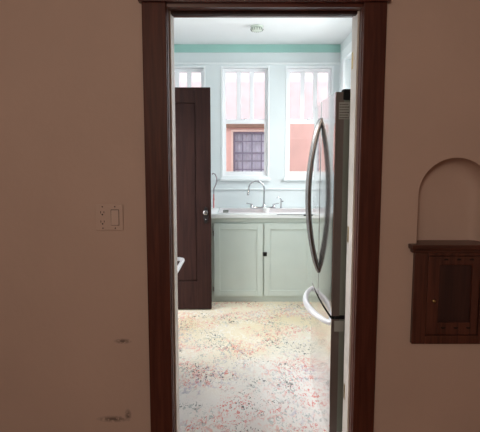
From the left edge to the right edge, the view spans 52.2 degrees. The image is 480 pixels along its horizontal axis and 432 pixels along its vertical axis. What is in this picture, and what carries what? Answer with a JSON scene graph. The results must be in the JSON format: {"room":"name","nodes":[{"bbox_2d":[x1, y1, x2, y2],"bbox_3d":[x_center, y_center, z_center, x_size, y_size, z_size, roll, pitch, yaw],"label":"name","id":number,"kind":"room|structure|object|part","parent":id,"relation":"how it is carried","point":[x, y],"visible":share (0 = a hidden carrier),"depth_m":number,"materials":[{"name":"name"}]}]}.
{"room":"hallway","nodes":[
{"label":"hallway","id":0,"kind":"room"},
{"bbox_2d":[0,0,479,431],"bbox_3d":[0.000,-0.178,2.257,4.800,2.650,0.125,0,6,0],"label":"wall","id":1,"kind":"structure","parent":0,"point":[74,332],"depth_m":2.22,"materials":[{"name":"paint"}]},
{"bbox_2d":[95,204,123,229],"bbox_3d":[-0.590,0.007,2.208,0.125,0.118,0.013,0,6,0],"label":"wall plate","id":2,"kind":"object","parent":1,"relation":"attached to","point":[108,216],"visible":1,"depth_m":2.21,"materials":[{"name":"beige plastic"}]},
{"bbox_2d":[99,219,105,224],"bbox_3d":[-0.619,0.028,2.209,0.033,0.027,0.004,0,6,0],"label":"outlet","id":3,"kind":"object","parent":2,"relation":"attached to","point":[101,221],"depth_m":2.21,"materials":[{"name":"beige plastic"}]},
{"bbox_2d":[99,210,105,215],"bbox_3d":[-0.619,-0.014,2.204,0.033,0.027,0.004,0,6,0],"label":"outlet","id":4,"kind":"object","parent":2,"relation":"attached to","point":[101,212],"depth_m":2.20,"materials":[{"name":"beige plastic"}]},
{"bbox_2d":[138,0,390,431],"bbox_3d":[0.104,0.033,2.284,1.076,2.224,0.204,0,6,0],"label":"door frame","id":5,"kind":"structure","parent":1,"relation":"in","point":[369,17],"depth_m":2.20,"materials":[{"name":"brown wood"}]},
{"bbox_3d":[-0.369,0.117,2.216,0.104,2.074,0.022,0,6,0],"label":"casing","id":6,"kind":"part","parent":5,"relation":"part of","materials":[{"name":"brown wood"}]},
{"bbox_3d":[0.104,-0.920,2.092,1.076,0.014,0.036,0,6,0],"label":"fillet moulding","id":7,"kind":"part","parent":5,"relation":"part of","materials":[{"name":"brown wood"}]},
{"bbox_3d":[0.580,0.117,2.216,0.099,2.074,0.022,0,6,0],"label":"casing","id":8,"kind":"part","parent":5,"relation":"part of","materials":[{"name":"brown wood"}]},
{"bbox_2d":[408,240,479,252],"bbox_3d":[0.970,0.140,2.258,0.412,0.038,0.153,0,6,0],"label":"niche shelf","id":9,"kind":"object","parent":1,"relation":"attached to","point":[421,246],"visible":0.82,"depth_m":2.20,"materials":[{"name":"brown wood"}]},
{"bbox_3d":[0.970,0.156,2.214,0.392,0.016,0.034,0,6,0],"label":"bed moulding","id":10,"kind":"part","parent":9,"relation":"part of","materials":[{"name":"brown wood"}]},
{"bbox_2d":[410,253,479,343],"bbox_3d":[0.970,0.377,2.235,0.362,0.426,0.043,0,6,0],"label":"upper cabinet","id":11,"kind":"object","parent":1,"relation":"attached to","point":[445,301],"visible":0.97,"depth_m":2.24,"materials":[{"name":"brown wood"}]},
{"bbox_3d":[0.970,0.363,2.243,0.236,0.366,0.020,0,6,0],"label":"door","id":12,"kind":"part","parent":11,"relation":"part of","materials":[{"name":"brown wood"}]},
{"bbox_3d":[0.976,0.362,2.248,0.168,0.306,0.006,0,6,0],"label":"panel","id":13,"kind":"part","parent":11,"relation":"part of","materials":[{"name":"brown wood"}]},
{"bbox_2d":[178,302,328,431],"bbox_3d":[0.009,1.006,4.037,2.417,0.100,3.260,0,6,0],"label":"floor","id":14,"kind":"structure","parent":0,"point":[244,366],"depth_m":3.33,"materials":[{"name":"stone"}]},
{"bbox_2d":[177,257,184,273],"bbox_3d":[-0.695,0.567,2.881,0.690,1.030,0.760,0,6,0],"label":"range","id":15,"kind":"object","parent":14,"relation":"on","point":[180,259],"visible":0.02,"depth_m":2.99,"materials":[{"name":"white ceramic"}]},
{"bbox_2d":[211,218,312,301],"bbox_3d":[0.009,0.407,5.133,2.093,0.845,0.630,0,6,0],"label":"base cabinet","id":16,"kind":"object","parent":14,"relation":"on","point":[254,259],"visible":0.48,"depth_m":4.84,"materials":[{"name":"green paint"}]},
{"bbox_3d":[-0.015,0.436,4.848,0.486,0.728,0.019,0,6,0],"label":"door","id":17,"kind":"part","parent":16,"relation":"part of","materials":[{"name":"green paint"}]},
{"bbox_3d":[-0.015,0.436,4.851,0.376,0.618,0.010,0,6,0],"label":"panel","id":18,"kind":"part","parent":16,"relation":"part of","materials":[{"name":"green paint"}]},
{"bbox_2d":[211,208,312,217],"bbox_3d":[0.009,-0.034,5.089,2.111,0.043,0.632,0,6,0],"label":"countertop","id":19,"kind":"structure","parent":16,"relation":"on","point":[214,211],"depth_m":4.78,"materials":[{"name":"white laminate"}]},
{"bbox_2d":[212,173,216,207],"bbox_3d":[-0.277,-0.278,5.332,0.062,0.385,0.020,0,6,0],"label":"pipe","id":20,"kind":"object","parent":19,"relation":"on","point":[212,173],"visible":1,"depth_m":5.33,"materials":[{"name":"silver metal"}]},
{"bbox_2d":[246,180,278,207],"bbox_3d":[0.244,-0.234,5.254,0.357,0.301,0.078,0,6,0],"label":"faucet","id":21,"kind":"object","parent":19,"relation":"on","point":[251,205],"visible":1,"depth_m":5.26,"materials":[{"name":"silver metal"}]},
{"bbox_3d":[0.173,-0.255,5.247,0.196,0.257,0.026,-1,7,-12],"label":"spout","id":22,"kind":"part","parent":21,"relation":"part of","materials":[{"name":"silver metal"}]},
{"bbox_3d":[0.243,-0.114,5.282,0.280,0.058,0.049,0,6,0],"label":"deck plate","id":23,"kind":"part","parent":21,"relation":"part of","materials":[{"name":"silver metal"}]},
{"bbox_2d":[218,208,312,212],"bbox_3d":[0.270,0.025,5.080,0.968,0.173,0.538,0,6,0],"label":"sink","id":24,"kind":"object","parent":19,"relation":"in","point":[231,210],"visible":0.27,"depth_m":5.24,"materials":[{"name":"white ceramic"}]},
{"bbox_3d":[0.037,0.032,5.048,0.436,0.167,0.411,0,6,0],"label":"bowl","id":25,"kind":"part","parent":24,"relation":"part of","materials":[{"name":"white ceramic"}]},
{"bbox_2d":[263,207,269,211],"bbox_3d":[0.262,-0.063,4.904,0.072,0.040,0.072,0,6,0],"label":"cup","id":26,"kind":"object","parent":24,"relation":"on","point":[265,209],"visible":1,"depth_m":4.88,"materials":[{"name":"white ceramic"}]},
{"bbox_3d":[0.503,0.032,5.048,0.436,0.167,0.411,0,6,0],"label":"bowl","id":27,"kind":"part","parent":24,"relation":"part of","materials":[{"name":"white ceramic"}]},
{"bbox_2d":[277,214,312,215],"bbox_3d":[0.655,-0.009,4.771,0.590,0.016,0.004,0,6,0],"label":"strip","id":28,"kind":"object","parent":19,"relation":"attached to","point":[277,214],"visible":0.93,"depth_m":4.77,"materials":[{"name":"silver metal"}]},
{"bbox_3d":[0.009,0.038,4.809,2.093,0.039,0.010,0,6,0],"label":"apron rail","id":29,"kind":"part","parent":16,"relation":"part of","materials":[{"name":"green paint"}]},
{"bbox_3d":[0.481,0.436,4.848,0.486,0.728,0.019,0,6,0],"label":"door","id":30,"kind":"part","parent":16,"relation":"part of","materials":[{"name":"green paint"}]},
{"bbox_3d":[0.481,0.436,4.851,0.376,0.618,0.010,0,6,0],"label":"panel","id":31,"kind":"part","parent":16,"relation":"part of","materials":[{"name":"green paint"}]},
{"bbox_2d":[303,89,350,431],"bbox_3d":[0.705,0.214,2.837,0.670,1.742,0.810,0,6,0],"label":"refrigerator","id":32,"kind":"object","parent":14,"relation":"on","point":[328,160],"visible":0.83,"depth_m":2.53,"materials":[{"name":"silver metal"}]},
{"bbox_3d":[0.425,-0.117,2.836,0.094,0.880,0.034,0,6,0],"label":"handle","id":33,"kind":"part","parent":32,"relation":"part of","materials":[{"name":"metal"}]},
{"bbox_3d":[0.423,-0.110,2.775,0.094,0.880,0.034,0,6,0],"label":"handle","id":34,"kind":"part","parent":32,"relation":"part of","materials":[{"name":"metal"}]},
{"bbox_3d":[0.428,0.509,2.860,0.116,0.044,0.720,0,6,0],"label":"handle","id":35,"kind":"part","parent":32,"relation":"part of","materials":[{"name":"silver metal"}]},
{"bbox_3d":[0.477,-0.113,3.006,0.044,1.103,0.400,0,6,0],"label":"door","id":36,"kind":"part","parent":32,"relation":"part of","materials":[{"name":"silver metal"}]},
{"bbox_3d":[0.476,0.775,2.902,0.046,0.603,0.805,0,6,0],"label":"freezer drawer","id":37,"kind":"part","parent":32,"relation":"part of","materials":[{"name":"silver metal"}]},
{"bbox_3d":[0.476,-0.067,2.604,0.046,1.103,0.400,0,6,0],"label":"door","id":38,"kind":"part","parent":32,"relation":"part of","materials":[{"name":"silver metal"}]},
{"bbox_3d":[0.480,0.820,2.501,0.037,0.603,0.002,0,6,0],"label":"trim","id":39,"kind":"part","parent":32,"relation":"part of","materials":[{"name":"grey metal"}]},
{"bbox_3d":[0.480,-0.045,2.404,0.037,1.103,0.002,0,6,0],"label":"trim","id":40,"kind":"part","parent":32,"relation":"part of","materials":[{"name":"grey metal"}]},
{"bbox_2d":[174,52,339,207],"bbox_3d":[0.009,-0.524,5.430,2.117,2.630,0.150,0,6,0],"label":"wall","id":41,"kind":"structure","parent":0,"point":[223,198],"depth_m":5.30,"materials":[{"name":"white paint"}]},
{"bbox_2d":[174,66,204,86],"bbox_3d":[-0.616,-1.001,5.344,0.512,1.223,0.155,0,6,0],"label":"window","id":42,"kind":"structure","parent":41,"relation":"in","point":[178,69],"depth_m":5.30,"materials":[{"name":"white paint"}]},
{"bbox_2d":[220,66,269,180],"bbox_3d":[0.057,-1.001,5.344,0.547,1.223,0.155,0,6,0],"label":"window","id":43,"kind":"structure","parent":41,"relation":"in","point":[225,175],"depth_m":5.33,"materials":[{"name":"white paint"}]},
{"bbox_3d":[0.057,-0.402,5.361,0.547,0.028,0.055,0,6,0],"label":"sill","id":44,"kind":"part","parent":43,"relation":"part of","materials":[{"name":"white paint"}]},
{"bbox_3d":[0.057,-1.308,5.344,0.485,0.572,0.030,0,6,0],"label":"sash","id":45,"kind":"part","parent":43,"relation":"part of","materials":[{"name":"white paint"}]},
{"bbox_3d":[0.057,-0.745,5.372,0.485,0.605,0.032,0,6,0],"label":"sash","id":46,"kind":"part","parent":43,"relation":"part of","materials":[{"name":"white paint"}]},
{"bbox_2d":[174,62,339,63],"bbox_3d":[0.009,-1.626,5.220,2.117,0.017,0.022,0,6,0],"label":"trim","id":47,"kind":"structure","parent":41,"relation":"attached to","point":[174,62],"depth_m":5.21,"materials":[{"name":"white paint"}]},
{"bbox_2d":[174,44,340,51],"bbox_3d":[0.009,-1.781,5.208,2.117,0.082,0.012,0,6,0],"label":"trim","id":48,"kind":"structure","parent":41,"relation":"attached to","point":[177,47],"depth_m":5.20,"materials":[{"name":"green paint"}]},
{"bbox_2d":[211,189,312,189],"bbox_3d":[0.009,-0.295,5.373,2.117,0.012,0.016,0,6,0],"label":"trim","id":49,"kind":"structure","parent":41,"relation":"attached to","point":[211,189],"depth_m":5.37,"materials":[{"name":"white paint"}]},
{"bbox_2d":[284,66,333,180],"bbox_3d":[0.748,-1.001,5.344,0.539,1.223,0.155,0,6,0],"label":"window","id":50,"kind":"structure","parent":41,"relation":"in","point":[289,175],"depth_m":5.33,"materials":[{"name":"white paint"}]},
{"bbox_3d":[0.748,-0.402,5.361,0.539,0.028,0.055,0,6,0],"label":"sill","id":51,"kind":"part","parent":50,"relation":"part of","materials":[{"name":"white paint"}]},
{"bbox_3d":[0.748,-0.745,5.372,0.477,0.605,0.032,0,6,0],"label":"sash","id":52,"kind":"part","parent":50,"relation":"part of","materials":[{"name":"white paint"}]},
{"bbox_3d":[0.748,-1.308,5.344,0.477,0.572,0.030,0,6,0],"label":"sash","id":53,"kind":"part","parent":50,"relation":"part of","materials":[{"name":"white paint"}]},
{"bbox_2d":[174,18,351,43],"bbox_3d":[0.009,-1.712,3.773,2.417,0.100,3.180,0,6,0],"label":"ceiling","id":54,"kind":"structure","parent":0,"point":[186,30],"depth_m":4.65,"materials":[{"name":"white paint"}]},
{"bbox_2d":[250,24,263,32],"bbox_3d":[0.155,-1.716,4.497,0.123,0.050,0.123,0,6,0],"label":"ceiling light","id":55,"kind":"object","parent":54,"relation":"attached to","point":[256,28],"visible":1,"depth_m":4.46,"materials":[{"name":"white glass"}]},
{"bbox_3d":[0.155,-1.709,4.497,0.116,0.034,0.116,0,6,0],"label":"lamp shade","id":56,"kind":"part","parent":55,"relation":"part of","materials":[{"name":"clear glass"}]},
{"bbox_2d":[339,32,351,91],"bbox_3d":[1.142,-0.355,3.925,0.150,2.630,3.180,0,6,0],"label":"wall","id":57,"kind":"structure","parent":0,"point":[348,39],"depth_m":4.97,"materials":[{"name":"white paint"}]},
{"bbox_2d":[341,41,351,90],"bbox_3d":[1.099,-0.932,4.449,0.105,1.380,1.370,0,6,0],"label":"window","id":58,"kind":"structure","parent":57,"relation":"in","point":[346,52],"depth_m":4.96,"materials":[{"name":"white paint"}]},
{"bbox_3d":[-1.125,-0.355,3.925,0.150,2.630,3.180,0,6,0],"label":"wall","id":59,"kind":"structure","parent":0,"visible":0},
{"bbox_2d":[175,87,211,308],"bbox_3d":[-0.658,-0.137,4.503,0.780,2.048,0.096,0,6,0],"label":"door","id":60,"kind":"structure","parent":59,"relation":"in","point":[192,104],"depth_m":4.51,"materials":[{"name":"brown wood"}]},
{"bbox_3d":[-0.653,-0.205,4.525,0.510,1.658,0.025,0,6,0],"label":"panel","id":61,"kind":"part","parent":60,"relation":"part of","materials":[{"name":"brown wood"}]},
{"label":"outside","id":62,"kind":"structure","parent":0,"visible":0},
{"bbox_3d":[0.500,0.929,7.415,11.000,0.100,3.470,0,6,0],"label":"ground","id":63,"kind":"structure","parent":62,"visible":0},
{"bbox_2d":[180,81,327,170],"bbox_3d":[0.500,-0.612,7.695,9.000,2.900,0.370,0,6,0],"label":"neighbor house","id":64,"kind":"structure","parent":63,"relation":"on","point":[244,142],"depth_m":7.48,"materials":[{"name":"pink paint"}]},
{"bbox_2d":[233,132,263,170],"bbox_3d":[0.258,-0.935,7.593,0.723,0.723,0.040,0,6,0],"label":"window grille","id":65,"kind":"object","parent":64,"relation":"attached to","point":[248,147],"depth_m":7.61,"materials":[{"name":"metal"}]},
{"bbox_2d":[236,134,263,170],"bbox_3d":[0.258,-0.940,7.638,0.725,0.725,0.020,0,6,0],"label":"curtain","id":66,"kind":"object","parent":64,"relation":"hanging from","point":[246,137],"depth_m":7.63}
]}

